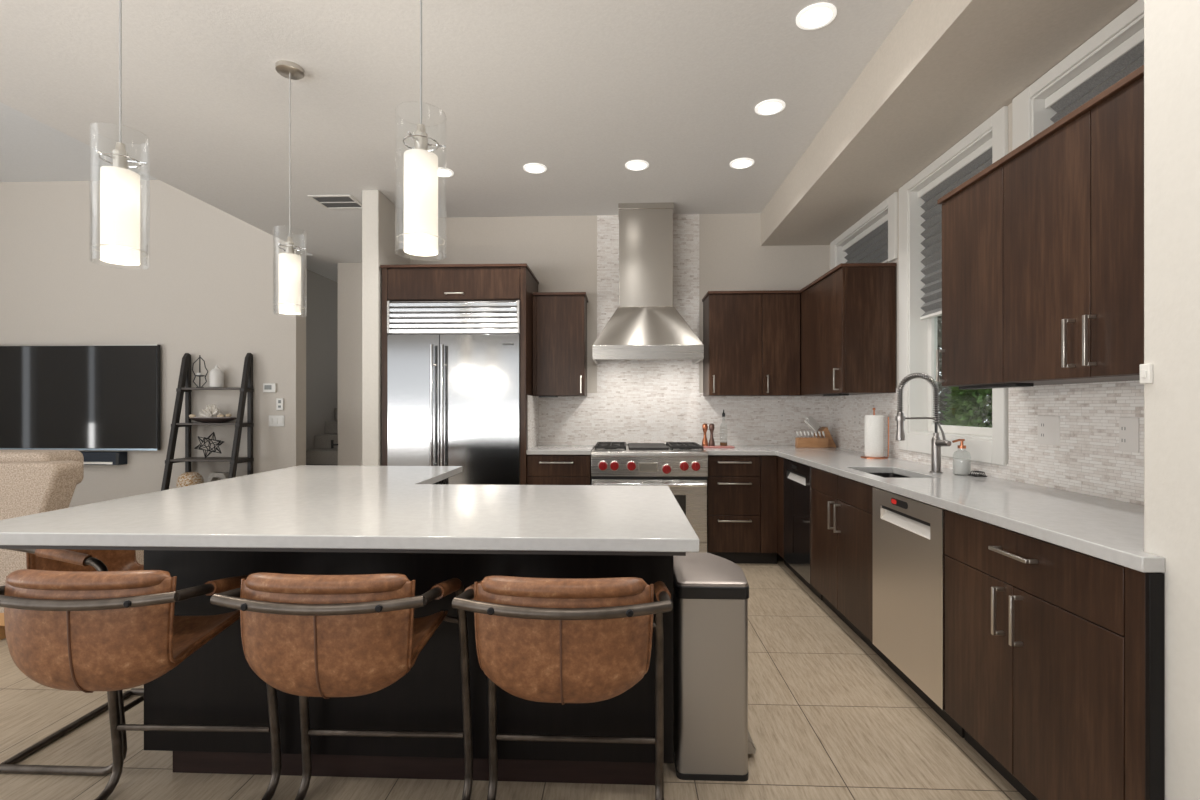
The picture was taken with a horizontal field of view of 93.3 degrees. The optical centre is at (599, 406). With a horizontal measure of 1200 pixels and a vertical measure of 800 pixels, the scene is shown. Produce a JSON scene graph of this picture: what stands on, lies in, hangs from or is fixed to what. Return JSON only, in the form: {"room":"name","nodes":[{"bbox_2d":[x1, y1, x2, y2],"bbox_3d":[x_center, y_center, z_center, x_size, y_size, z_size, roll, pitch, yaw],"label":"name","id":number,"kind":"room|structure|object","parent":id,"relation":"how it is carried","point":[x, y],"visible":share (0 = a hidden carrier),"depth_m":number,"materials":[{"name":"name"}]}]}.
{"room":"kitchen","nodes":[
{"label":"kitchen","id":0,"kind":"room"},
{"bbox_2d":[0,102,157,181],"bbox_3d":[-6.138,-2.250,2.186,5.560,0.814,8.880,0,0,2],"label":"wall","id":1,"kind":"structure","parent":0,"point":[31,150],"depth_m":5.75,"materials":[{"name":"paint"}]},
{"bbox_2d":[0,180,305,507],"bbox_3d":[-6.065,-0.647,6.526,5.360,3.820,0.200,0,0,2],"label":"wall","id":2,"kind":"structure","parent":0,"point":[206,285],"depth_m":6.38,"materials":[{"name":"paint"}]},
{"bbox_2d":[0,344,160,449],"bbox_3d":[-5.998,-0.102,6.383,2.145,1.180,0.079,0,0,2],"label":"television","id":3,"kind":"object","parent":2,"relation":"attached to","point":[53,397],"visible":0.98,"depth_m":6.34,"materials":[{"name":"black plastic"}]},
{"bbox_2d":[80,451,126,464],"bbox_3d":[-5.919,0.580,6.364,1.165,0.143,0.112,0,0,2],"label":"soundbar","id":4,"kind":"object","parent":2,"relation":"attached to","point":[90,457],"visible":0.49,"depth_m":6.30,"materials":[{"name":"black plastic"}]},
{"bbox_2d":[263,383,276,391],"bbox_3d":[-3.684,-0.208,6.318,0.145,0.102,0.026,0,0,2],"label":"thermostat","id":5,"kind":"object","parent":2,"relation":"attached to","point":[267,387],"visible":1,"depth_m":6.31,"materials":[{"name":"white plastic"}]},
{"bbox_2d":[269,415,284,426],"bbox_3d":[-3.611,0.161,6.322,0.180,0.125,0.012,0,0,2],"label":"light switch","id":6,"kind":"object","parent":2,"relation":"attached to","point":[274,420],"visible":1,"depth_m":6.32,"materials":[{"name":"white plastic"}]},
{"bbox_2d":[276,398,283,409],"bbox_3d":[-3.567,-0.025,6.315,0.080,0.135,0.024,0,0,2],"label":"light switch","id":7,"kind":"object","parent":2,"relation":"attached to","point":[279,401],"visible":1,"depth_m":6.30,"materials":[{"name":"white plastic"}]},
{"bbox_2d":[306,269,337,449],"bbox_3d":[-3.731,-0.240,8.595,0.140,3.006,4.120,0,0,2],"label":"wall","id":8,"kind":"structure","parent":0,"point":[321,291],"depth_m":7.51,"materials":[{"name":"grey paint"}]},
{"bbox_2d":[338,263,361,465],"bbox_3d":[-2.436,-0.240,6.927,1.500,3.006,0.150,0,0,2],"label":"wall","id":9,"kind":"structure","parent":0,"point":[349,274],"depth_m":6.88,"materials":[{"name":"paint"}]},
{"bbox_2d":[331,440,337,447],"bbox_3d":[-3.212,0.453,6.851,0.083,0.100,0.030,0,0,-43],"label":"handrail","id":10,"kind":"object","parent":9,"relation":"attached to","point":[332,441],"visible":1,"depth_m":6.82,"materials":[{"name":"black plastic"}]},
{"bbox_2d":[362,190,409,465],"bbox_3d":[-1.800,-0.240,5.764,0.135,3.006,2.424,0,0,2],"label":"wall partition","id":11,"kind":"structure","parent":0,"point":[382,220],"depth_m":4.55,"materials":[{"name":"paint"}]},
{"bbox_2d":[0,0,912,281],"bbox_3d":[0.189,-1.793,3.996,8.340,0.100,13.000,0,0,2],"label":"ceiling","id":12,"kind":"structure","parent":0,"point":[581,90],"depth_m":3.13,"materials":[{"name":"paint"}]},
{"bbox_2d":[89,0,147,265],"bbox_3d":[-1.591,-1.107,1.880,0.153,1.270,0.153,0,0,2],"label":"pendant light","id":13,"kind":"object","parent":12,"relation":"hanging from","point":[119,244],"visible":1,"depth_m":1.85,"materials":[{"name":"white glass"}]},
{"bbox_2d":[113,142,127,168],"bbox_3d":[-1.591,-0.821,1.880,0.080,0.102,0.080,0,0,2],"label":"socket","id":14,"kind":"object","parent":13,"relation":"attached to","point":[120,156],"depth_m":1.87,"materials":[{"name":"grey metal"}]},
{"bbox_2d":[274,60,305,314],"bbox_3d":[-1.596,-1.107,2.916,0.153,1.270,0.153,0,0,2],"label":"pendant light","id":15,"kind":"object","parent":12,"relation":"hanging from","point":[289,303],"visible":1,"depth_m":2.88,"materials":[{"name":"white glass"}]},
{"bbox_2d":[285,236,293,253],"bbox_3d":[-1.596,-0.821,2.916,0.080,0.102,0.080,0,0,2],"label":"socket","id":16,"kind":"object","parent":15,"relation":"attached to","point":[289,244],"depth_m":2.90,"materials":[{"name":"grey metal"}]},
{"bbox_2d":[307,195,361,208],"bbox_3d":[-2.230,-1.739,4.820,0.360,0.008,0.305,0,0,2],"label":"ceiling vent","id":17,"kind":"object","parent":12,"relation":"in","point":[327,201],"visible":0.9,"depth_m":4.80,"materials":[{"name":"white metal"}]},
{"bbox_2d":[396,0,446,256],"bbox_3d":[-0.555,-1.107,1.758,0.153,1.270,0.153,0,0,2],"label":"pendant light","id":18,"kind":"object","parent":12,"relation":"hanging from","point":[420,233],"visible":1,"depth_m":1.72,"materials":[{"name":"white glass"}]},
{"bbox_2d":[414,124,427,150],"bbox_3d":[-0.555,-0.821,1.758,0.080,0.102,0.080,0,0,2],"label":"socket","id":19,"kind":"object","parent":18,"relation":"attached to","point":[420,136],"depth_m":1.74,"materials":[{"name":"grey metal"}]},
{"bbox_2d":[438,167,453,176],"bbox_3d":[-1.175,-1.738,4.209,0.170,0.008,0.170,0,0,2],"label":"recessed light","id":20,"kind":"object","parent":12,"relation":"in","point":[441,171],"visible":0.68,"depth_m":4.20,"materials":[{"name":"white"}]},
{"bbox_2d":[523,163,546,173],"bbox_3d":[-0.475,-1.738,4.138,0.170,0.008,0.170,0,0,2],"label":"recessed light","id":21,"kind":"object","parent":12,"relation":"in","point":[535,168],"visible":1,"depth_m":4.13,"materials":[{"name":"white"}]},
{"bbox_2d":[625,160,648,170],"bbox_3d":[0.267,-1.738,4.087,0.170,0.008,0.170,0,0,2],"label":"recessed light","id":22,"kind":"object","parent":12,"relation":"in","point":[635,165],"visible":1,"depth_m":4.08,"materials":[{"name":"white"}]},
{"bbox_2d":[730,158,753,168],"bbox_3d":[1.016,-1.738,4.054,0.170,0.008,0.170,0,0,2],"label":"recessed light","id":23,"kind":"object","parent":12,"relation":"in","point":[740,163],"visible":1,"depth_m":4.05,"materials":[{"name":"white"}]},
{"bbox_2d":[755,99,784,114],"bbox_3d":[0.989,-1.738,3.295,0.170,0.008,0.170,0,0,2],"label":"recessed light","id":24,"kind":"object","parent":12,"relation":"in","point":[772,106],"visible":1,"depth_m":3.29,"materials":[{"name":"white"}]},
{"bbox_2d":[796,3,836,29],"bbox_3d":[0.964,-1.738,2.528,0.170,0.008,0.170,0,0,2],"label":"recessed light","id":25,"kind":"object","parent":12,"relation":"in","point":[818,15],"visible":1,"depth_m":2.52,"materials":[{"name":"white"}]},
{"bbox_2d":[0,553,1025,799],"bbox_3d":[-2.239,1.313,4.092,13.200,0.100,13.000,0,0,2],"label":"floor","id":26,"kind":"structure","parent":0,"point":[829,718],"depth_m":2.11,"materials":[{"name":"tile"}]},
{"bbox_2d":[0,450,143,639],"bbox_3d":[-4.070,0.759,3.523,2.385,1.008,0.924,0,0,2],"label":"sofa","id":27,"kind":"object","parent":26,"relation":"on","point":[31,481],"visible":0.27,"depth_m":3.03,"materials":[{"name":"beige fabric"}]},
{"bbox_2d":[0,549,143,775],"bbox_3d":[-1.854,0.843,2.211,0.487,0.841,0.555,0,0,2],"label":"bar stool","id":28,"kind":"object","parent":26,"relation":"on","point":[36,559],"visible":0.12,"depth_m":2.00,"materials":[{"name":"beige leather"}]},
{"bbox_2d":[0,569,281,799],"bbox_3d":[-1.326,0.843,1.629,0.555,0.841,0.487,0,0,1],"label":"bar stool","id":29,"kind":"object","parent":26,"relation":"on","point":[111,632],"visible":0.97,"depth_m":1.43,"materials":[{"name":"brown leather"}]},
{"bbox_2d":[161,353,253,490],"bbox_3d":[-4.246,0.334,6.100,0.762,1.858,0.451,0,0,2],"label":"ladder shelf","id":30,"kind":"object","parent":26,"relation":"on","point":[184,383],"visible":0.77,"depth_m":6.18,"materials":[{"name":"black wood"}]},
{"bbox_2d":[176,472,203,487],"bbox_3d":[-4.420,0.832,6.111,0.244,0.243,0.244,0,0,2],"label":"round vase","id":31,"kind":"object","parent":30,"relation":"on","point":[187,478],"visible":0.66,"depth_m":6.03,"materials":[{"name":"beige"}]},
{"bbox_2d":[192,355,207,387],"bbox_3d":[-4.417,-0.387,6.254,0.167,0.360,0.090,0,0,28],"label":"candle holder","id":32,"kind":"object","parent":30,"relation":"on","point":[199,375],"visible":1,"depth_m":6.25,"materials":[{"name":"metal"}]},
{"bbox_2d":[194,432,223,457],"bbox_3d":[-4.248,0.418,6.164,0.278,0.285,0.249,0,0,2],"label":"star","id":33,"kind":"object","parent":30,"relation":"on","point":[213,433],"visible":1,"depth_m":6.14,"materials":[{"name":"metal"}]},
{"bbox_2d":[189,417,235,422],"bbox_3d":[-4.237,0.146,6.203,0.530,0.064,0.191,0,0,2],"label":"round tray","id":34,"kind":"object","parent":30,"relation":"on","point":[198,419],"visible":0.99,"depth_m":6.14,"materials":[{"name":"grey wood"}]},
{"bbox_2d":[199,404,222,416],"bbox_3d":[-4.275,0.056,6.207,0.253,0.167,0.122,0,0,2],"label":"coral","id":35,"kind":"object","parent":34,"relation":"in","point":[210,411],"visible":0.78,"depth_m":6.19},
{"bbox_2d":[209,365,223,387],"bbox_3d":[-4.230,-0.333,6.248,0.134,0.252,0.134,0,0,2],"label":"vase","id":36,"kind":"object","parent":30,"relation":"on","point":[216,375],"visible":1,"depth_m":6.20,"materials":[{"name":"white ceramic"}]},
{"bbox_2d":[205,472,228,482],"bbox_3d":[-4.091,0.832,6.098,0.279,0.242,0.100,0,0,2],"label":"ornament","id":37,"kind":"object","parent":30,"relation":"on","point":[214,476],"visible":0.3,"depth_m":6.05,"materials":[{"name":"white ceramic"}]},
{"bbox_2d":[306,408,337,465],"bbox_3d":[-3.111,0.195,8.583,1.099,2.136,3.095,0,0,2],"label":"staircase","id":38,"kind":"structure","parent":26,"relation":"on","point":[322,453],"depth_m":7.33,"materials":[{"name":"grey carpet"}]},
{"bbox_2d":[210,572,472,799],"bbox_3d":[-0.692,0.843,1.599,0.555,0.841,0.487,0,0,2],"label":"bar stool","id":39,"kind":"object","parent":26,"relation":"on","point":[304,636],"visible":1,"depth_m":1.40,"materials":[{"name":"brown leather"}]},
{"bbox_2d":[0,476,685,784],"bbox_3d":[-0.761,0.824,2.419,2.050,0.878,1.746,0,0,2],"label":"kitchen island","id":40,"kind":"object","parent":26,"relation":"on","point":[216,684],"visible":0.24,"depth_m":1.88,"materials":[{"name":"brown wood"}]},
{"bbox_2d":[0,465,698,551],"bbox_3d":[-0.758,0.367,2.428,2.115,0.036,1.788,0,0,2],"label":"island countertop","id":41,"kind":"structure","parent":40,"relation":"on","point":[302,506],"depth_m":1.78,"materials":[{"name":"white stone"}]},
{"bbox_2d":[387,300,519,484],"bbox_3d":[-1.167,0.205,4.824,1.071,2.115,0.711,0,0,2],"label":"refrigerator","id":42,"kind":"object","parent":26,"relation":"on","point":[453,367],"visible":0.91,"depth_m":4.54,"materials":[{"name":"grey metal"}]},
{"bbox_2d":[380,263,538,484],"bbox_3d":[-1.165,0.061,4.862,1.187,2.404,0.700,0,0,2],"label":"tall cabinet","id":43,"kind":"object","parent":26,"relation":"on","point":[421,282],"visible":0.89,"depth_m":4.56,"materials":[{"name":"brown wood"}]},
{"bbox_2d":[528,395,538,448],"bbox_3d":[-0.575,0.128,4.894,0.005,0.440,0.573,0,0,2],"label":"backsplash","id":44,"kind":"structure","parent":43,"relation":"attached to","point":[533,401],"depth_m":4.88,"materials":[{"name":"tile"}]},
{"bbox_2d":[527,455,591,484],"bbox_3d":[-0.322,0.825,4.839,0.512,0.876,0.662,0,0,2],"label":"base cabinet","id":45,"kind":"object","parent":26,"relation":"on","point":[541,469],"visible":0.31,"depth_m":4.54,"materials":[{"name":"brown wood"}]},
{"bbox_2d":[526,445,594,454],"bbox_3d":[-0.319,0.367,4.849,0.519,0.036,0.643,0,0,2],"label":"countertop","id":46,"kind":"structure","parent":45,"relation":"on","point":[539,449],"depth_m":4.54,"materials":[{"name":"white stone"}]},
{"bbox_2d":[452,576,672,799],"bbox_3d":[-0.086,0.843,1.570,0.555,0.841,0.487,0,0,2],"label":"bar stool","id":47,"kind":"object","parent":26,"relation":"on","point":[547,640],"visible":1,"depth_m":1.37,"materials":[{"name":"brown leather"}]},
{"bbox_2d":[591,442,707,552],"bbox_3d":[0.400,0.789,4.758,0.911,0.948,0.761,0,0,2],"label":"gas range","id":48,"kind":"object","parent":26,"relation":"on","point":[682,467],"visible":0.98,"depth_m":4.44,"materials":[{"name":"silver metal"}]},
{"bbox_2d":[594,445,701,449],"bbox_3d":[0.404,0.354,4.870,0.891,0.007,0.521,0,0,2],"label":"cooktop","id":49,"kind":"object","parent":48,"relation":"in","point":[627,446],"depth_m":4.65,"materials":[{"name":"black metal"}]},
{"bbox_2d":[673,552,755,781],"bbox_3d":[0.414,0.929,2.115,0.296,0.667,0.414,0,0,2],"label":"trash can","id":50,"kind":"object","parent":26,"relation":"on","point":[712,740],"visible":0.88,"depth_m":1.91,"materials":[{"name":"grey metal"}]},
{"bbox_2d":[707,455,776,563],"bbox_3d":[1.148,0.825,4.780,0.566,0.876,0.662,0,0,2],"label":"base cabinet","id":51,"kind":"object","parent":26,"relation":"on","point":[741,489],"visible":0.91,"depth_m":4.49,"materials":[{"name":"brown wood"}]},
{"bbox_2d":[777,456,792,571],"bbox_3d":[1.444,0.825,4.418,0.090,0.876,0.254,0,0,2],"label":"filler panel","id":52,"kind":"object","parent":26,"relation":"on","point":[780,461],"visible":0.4,"depth_m":4.38,"materials":[{"name":"brown wood"}]},
{"bbox_2d":[784,458,821,599],"bbox_3d":[1.669,0.827,3.974,0.586,0.868,0.605,0,0,2],"label":"dishwasher","id":53,"kind":"object","parent":26,"relation":"on","point":[797,476],"visible":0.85,"depth_m":3.95,"materials":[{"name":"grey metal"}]},
{"bbox_2d":[811,467,887,663],"bbox_3d":[1.644,0.825,3.212,0.662,0.876,0.916,0,0,2],"label":"base cabinet","id":54,"kind":"object","parent":26,"relation":"on","point":[841,507],"visible":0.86,"depth_m":3.13,"materials":[{"name":"brown wood"}]},
{"bbox_2d":[703,445,1164,572],"bbox_3d":[1.386,0.367,3.205,1.179,0.036,3.793,0,0,2],"label":"countertop","id":55,"kind":"structure","parent":54,"relation":"on","point":[1111,530],"depth_m":2.12,"materials":[{"name":"white stone"}]},
{"bbox_2d":[703,445,734,447],"bbox_3d":[1.002,0.343,4.844,0.273,0.012,0.160,0,0,2],"label":"serving tray","id":56,"kind":"object","parent":55,"relation":"on","point":[708,446],"visible":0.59,"depth_m":4.78,"materials":[{"name":"red"}]},
{"bbox_2d":[702,423,707,445],"bbox_3d":[0.899,0.241,4.848,0.054,0.192,0.053,0,0,2],"label":"pepper mill","id":57,"kind":"object","parent":56,"relation":"on","point":[704,426],"visible":0.98,"depth_m":4.83,"materials":[{"name":"orange metal"}]},
{"bbox_2d":[709,423,714,445],"bbox_3d":[0.956,0.241,4.846,0.054,0.192,0.053,0,0,2],"label":"pepper mill","id":58,"kind":"object","parent":56,"relation":"on","point":[711,426],"visible":0.98,"depth_m":4.83,"materials":[{"name":"brown"}]},
{"bbox_2d":[720,410,726,445],"bbox_3d":[1.059,0.182,4.852,0.064,0.310,0.064,0,0,2],"label":"oil bottle","id":59,"kind":"object","parent":56,"relation":"on","point":[723,413],"visible":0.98,"depth_m":4.83,"materials":[{"name":"clear glass"}]},
{"bbox_2d":[795,427,835,447],"bbox_3d":[1.844,0.262,4.865,0.349,0.174,0.170,0,0,2],"label":"knife block","id":60,"kind":"object","parent":55,"relation":"on","point":[800,442],"visible":0.98,"depth_m":4.79,"materials":[{"name":"brown wood"}]},
{"bbox_2d":[804,420,817,432],"bbox_3d":[1.812,0.170,4.857,0.123,0.120,0.022,0,0,2],"label":"kitchen knife","id":61,"kind":"object","parent":60,"relation":"on","point":[805,421],"visible":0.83,"depth_m":4.85,"materials":[{"name":"silver metal"}]},
{"bbox_2d":[805,416,819,429],"bbox_3d":[1.838,0.146,4.898,0.127,0.124,0.022,0,0,2],"label":"kitchen knife","id":62,"kind":"object","parent":60,"relation":"on","point":[806,417],"visible":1,"depth_m":4.89,"materials":[{"name":"silver metal"}]},
{"bbox_2d":[860,408,888,458],"bbox_3d":[1.871,0.178,3.859,0.177,0.342,0.170,0,0,2],"label":"paper towel holder","id":63,"kind":"object","parent":55,"relation":"on","point":[874,409],"visible":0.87,"depth_m":3.83,"materials":[{"name":"orange metal"}]},
{"bbox_2d":[864,415,883,456],"bbox_3d":[1.867,0.199,3.859,0.118,0.280,0.118,0,0,2],"label":"paper towel roll","id":64,"kind":"object","parent":63,"relation":"on","point":[873,424],"visible":1,"depth_m":3.81,"materials":[{"name":"white paper"}]},
{"bbox_2d":[870,473,910,477],"bbox_3d":[1.547,0.474,3.028,0.294,0.178,0.519,0,0,2],"label":"sink","id":65,"kind":"object","parent":55,"relation":"in","point":[885,475],"visible":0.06,"depth_m":3.27,"materials":[{"name":"grey metal"}]},
{"bbox_2d":[895,372,950,472],"bbox_3d":[1.685,0.084,2.963,0.244,0.530,0.127,0,0,2],"label":"kitchen faucet","id":66,"kind":"object","parent":55,"relation":"on","point":[937,443],"visible":1,"depth_m":2.98,"materials":[{"name":"silver metal"}]},
{"bbox_2d":[952,439,969,474],"bbox_3d":[1.843,0.257,2.899,0.097,0.184,0.079,0,0,2],"label":"soap dispenser","id":67,"kind":"object","parent":55,"relation":"on","point":[960,466],"visible":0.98,"depth_m":2.88,"materials":[{"name":"clear glass"}]},
{"bbox_2d":[968,471,986,476],"bbox_3d":[1.887,0.335,2.830,0.059,0.025,0.059,0,0,2],"label":"sponge holder","id":68,"kind":"object","parent":55,"relation":"on","point":[979,472],"visible":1,"depth_m":2.82,"materials":[{"name":"metal"}]},
{"bbox_2d":[873,487,963,737],"bbox_3d":[1.607,0.827,2.447,0.587,0.868,0.606,0,0,2],"label":"dishwasher","id":69,"kind":"object","parent":26,"relation":"on","point":[908,533],"visible":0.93,"depth_m":2.39,"materials":[{"name":"grey metal"}]},
{"bbox_2d":[945,510,1163,799],"bbox_3d":[1.473,0.825,1.726,0.438,0.876,0.842,0,0,2],"label":"base cabinet","id":70,"kind":"object","parent":26,"relation":"on","point":[1054,654],"visible":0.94,"depth_m":1.61,"materials":[{"name":"brown wood"}]},
{"bbox_2d":[410,213,828,392],"bbox_3d":[0.231,-0.240,5.233,3.966,3.006,0.150,0,0,2],"label":"wall","id":71,"kind":"structure","parent":0,"point":[560,251],"depth_m":5.17,"materials":[{"name":"paint"}]},
{"bbox_2d":[533,292,587,396],"bbox_3d":[-0.341,-0.525,4.982,0.454,0.892,0.396,0,0,2],"label":"upper cabinet","id":72,"kind":"object","parent":71,"relation":"attached to","point":[559,318],"visible":1,"depth_m":4.82,"materials":[{"name":"brown wood"}]},
{"bbox_2d":[592,202,703,364],"bbox_3d":[0.397,-1.061,4.846,0.893,1.362,0.592,0,0,2],"label":"range hood","id":73,"kind":"object","parent":71,"relation":"attached to","point":[646,324],"visible":1,"depth_m":4.84,"materials":[{"name":"silver metal"}]},
{"bbox_2d":[539,214,828,444],"bbox_3d":[0.746,-0.672,5.143,2.631,2.142,0.028,0,0,2],"label":"backsplash","id":74,"kind":"structure","parent":71,"relation":"attached to","point":[635,400],"depth_m":5.13,"materials":[{"name":"tile"}]},
{"bbox_2d":[702,290,799,395],"bbox_3d":[1.300,-0.532,4.916,0.772,0.878,0.396,0,0,2],"label":"upper cabinet","id":75,"kind":"object","parent":71,"relation":"attached to","point":[751,339],"visible":1,"depth_m":4.76,"materials":[{"name":"brown wood"}]},
{"bbox_2d":[778,411,785,424],"bbox_3d":[1.634,0.103,5.091,0.070,0.120,0.006,0,0,2],"label":"wall outlet","id":76,"kind":"object","parent":71,"relation":"attached to","point":[781,414],"visible":1,"depth_m":5.09,"materials":[{"name":"white plastic"}]},
{"bbox_2d":[829,103,1011,387],"bbox_3d":[2.065,-0.240,3.212,0.160,3.006,3.743,0,0,2],"label":"wall","id":77,"kind":"structure","parent":0,"point":[896,261],"depth_m":3.81,"materials":[{"name":"paint"}]},
{"bbox_2d":[799,263,895,395],"bbox_3d":[1.829,-0.525,4.458,0.394,0.892,1.254,0,0,2],"label":"upper cabinet","id":78,"kind":"object","parent":77,"relation":"attached to","point":[848,313],"visible":0.95,"depth_m":3.84,"materials":[{"name":"brown wood"}]},
{"bbox_2d":[854,412,858,427],"bbox_3d":[2.024,0.103,4.473,0.006,0.125,0.078,0,0,2],"label":"wall outlet","id":79,"kind":"object","parent":77,"relation":"attached to","point":[856,414],"visible":1,"depth_m":4.46,"materials":[{"name":"white plastic"}]},
{"bbox_2d":[830,192,897,269],"bbox_3d":[2.097,-1.224,4.411,0.172,0.449,1.189,0,0,2],"label":"window","id":80,"kind":"structure","parent":77,"relation":"in","point":[889,206],"depth_m":4.13,"materials":[{"name":"white"}]},
{"bbox_2d":[842,214,887,262],"bbox_3d":[2.095,-1.209,4.406,0.052,0.340,0.951,0,0,2],"label":"pleated shade","id":81,"kind":"object","parent":80,"relation":"attached to","point":[871,245],"visible":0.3,"depth_m":4.36,"materials":[{"name":"white fabric"}]},
{"bbox_2d":[899,106,1007,465],"bbox_3d":[2.051,-0.582,3.244,0.172,1.733,1.043,0,0,2],"label":"window","id":82,"kind":"structure","parent":77,"relation":"in","point":[917,337],"depth_m":3.61,"materials":[{"name":"white"}]},
{"bbox_2d":[918,138,991,319],"bbox_3d":[2.048,-0.967,3.231,0.052,0.826,0.812,0,0,2],"label":"pleated shade","id":83,"kind":"object","parent":82,"relation":"attached to","point":[979,159],"visible":0.41,"depth_m":3.45,"materials":[{"name":"white fabric"}]},
{"bbox_2d":[829,380,1143,504],"bbox_3d":[1.992,0.138,3.215,0.028,0.522,3.743,0,0,2],"label":"backsplash","id":84,"kind":"structure","parent":77,"relation":"attached to","point":[1088,459],"depth_m":2.39,"materials":[{"name":"tile"}]},
{"bbox_2d":[936,159,1076,388],"bbox_3d":[1.741,-0.525,2.435,0.378,0.892,0.439,0,0,2],"label":"upper cabinet","id":85,"kind":"object","parent":77,"relation":"attached to","point":[972,350],"visible":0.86,"depth_m":2.40,"materials":[{"name":"brown wood"}]},
{"bbox_2d":[1038,416,1059,445],"bbox_3d":[1.944,0.103,2.455,0.006,0.125,0.125,0,0,2],"label":"wall outlet","id":86,"kind":"object","parent":77,"relation":"attached to","point":[1048,426],"visible":1,"depth_m":2.45,"materials":[{"name":"white plastic"}]},
{"bbox_2d":[1000,65,1143,382],"bbox_3d":[1.715,-0.532,1.785,0.378,0.878,0.860,0,0,2],"label":"upper cabinet","id":87,"kind":"object","parent":77,"relation":"attached to","point":[1074,190],"visible":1,"depth_m":1.86,"materials":[{"name":"brown wood"}]},
{"bbox_2d":[1012,0,1143,150],"bbox_3d":[2.002,-1.224,2.019,0.172,0.449,1.295,0,0,2],"label":"window","id":88,"kind":"structure","parent":77,"relation":"in","point":[1030,117],"depth_m":2.38,"materials":[{"name":"white"}]},
{"bbox_2d":[1045,28,1143,122],"bbox_3d":[1.999,-1.209,1.989,0.052,0.340,1.105,0,0,2],"label":"pleated shade","id":89,"kind":"object","parent":88,"relation":"attached to","point":[1127,57],"visible":0.34,"depth_m":2.27,"materials":[{"name":"white fabric"}]},
{"bbox_2d":[1119,417,1138,452],"bbox_3d":[1.929,0.103,2.065,0.006,0.125,0.078,0,0,2],"label":"wall outlet","id":90,"kind":"object","parent":77,"relation":"attached to","point":[1128,427],"visible":1,"depth_m":2.06,"materials":[{"name":"white plastic"}]},
{"bbox_2d":[761,0,1137,245],"bbox_3d":[1.691,-1.607,3.227,0.629,0.313,3.783,0,0,2],"label":"ceiling","id":91,"kind":"structure","parent":0,"point":[946,67],"depth_m":2.72,"materials":[{"name":"paint"}]},
{"bbox_2d":[1144,0,1199,799],"bbox_3d":[2.770,-0.240,1.001,2.944,3.006,0.620,0,0,2],"label":"wall","id":92,"kind":"structure","parent":0,"point":[1171,27],"depth_m":1.29,"materials":[{"name":"paint"}]},
{"bbox_2d":[1140,364,1152,383],"bbox_3d":[1.304,-0.079,1.354,0.013,0.047,0.026,0,0,2],"label":"dimmer switch","id":93,"kind":"object","parent":92,"relation":"attached to","point":[1146,370],"visible":1,"depth_m":1.35,"materials":[{"name":"white plastic"}]},
{"label":"outside","id":94,"kind":"structure","parent":0,"visible":0},
{"bbox_3d":[10.594,1.473,11.588,11.750,0.180,20.000,0,0,2],"label":"ground","id":95,"kind":"structure","parent":94,"visible":0},
{"bbox_2d":[937,315,950,424],"bbox_3d":[4.976,-0.104,8.973,1.780,2.976,1.788,0,0,2],"label":"tree","id":96,"kind":"object","parent":95,"relation":"on","point":[942,404],"visible":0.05,"depth_m":8.44,"materials":[{"name":"green plant"}]},
{"bbox_2d":[940,387,991,427],"bbox_3d":[5.031,-0.005,7.317,1.295,2.779,1.278,0,0,24],"label":"tree","id":97,"kind":"object","parent":95,"relation":"on","point":[962,408],"visible":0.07,"depth_m":7.18,"materials":[{"name":"green plant"}]},
{"bbox_2d":[946,393,988,425],"bbox_3d":[7.824,-0.256,10.595,2.619,3.281,2.628,0,0,2],"label":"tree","id":98,"kind":"object","parent":95,"relation":"on","point":[987,393],"visible":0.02,"depth_m":10.38,"materials":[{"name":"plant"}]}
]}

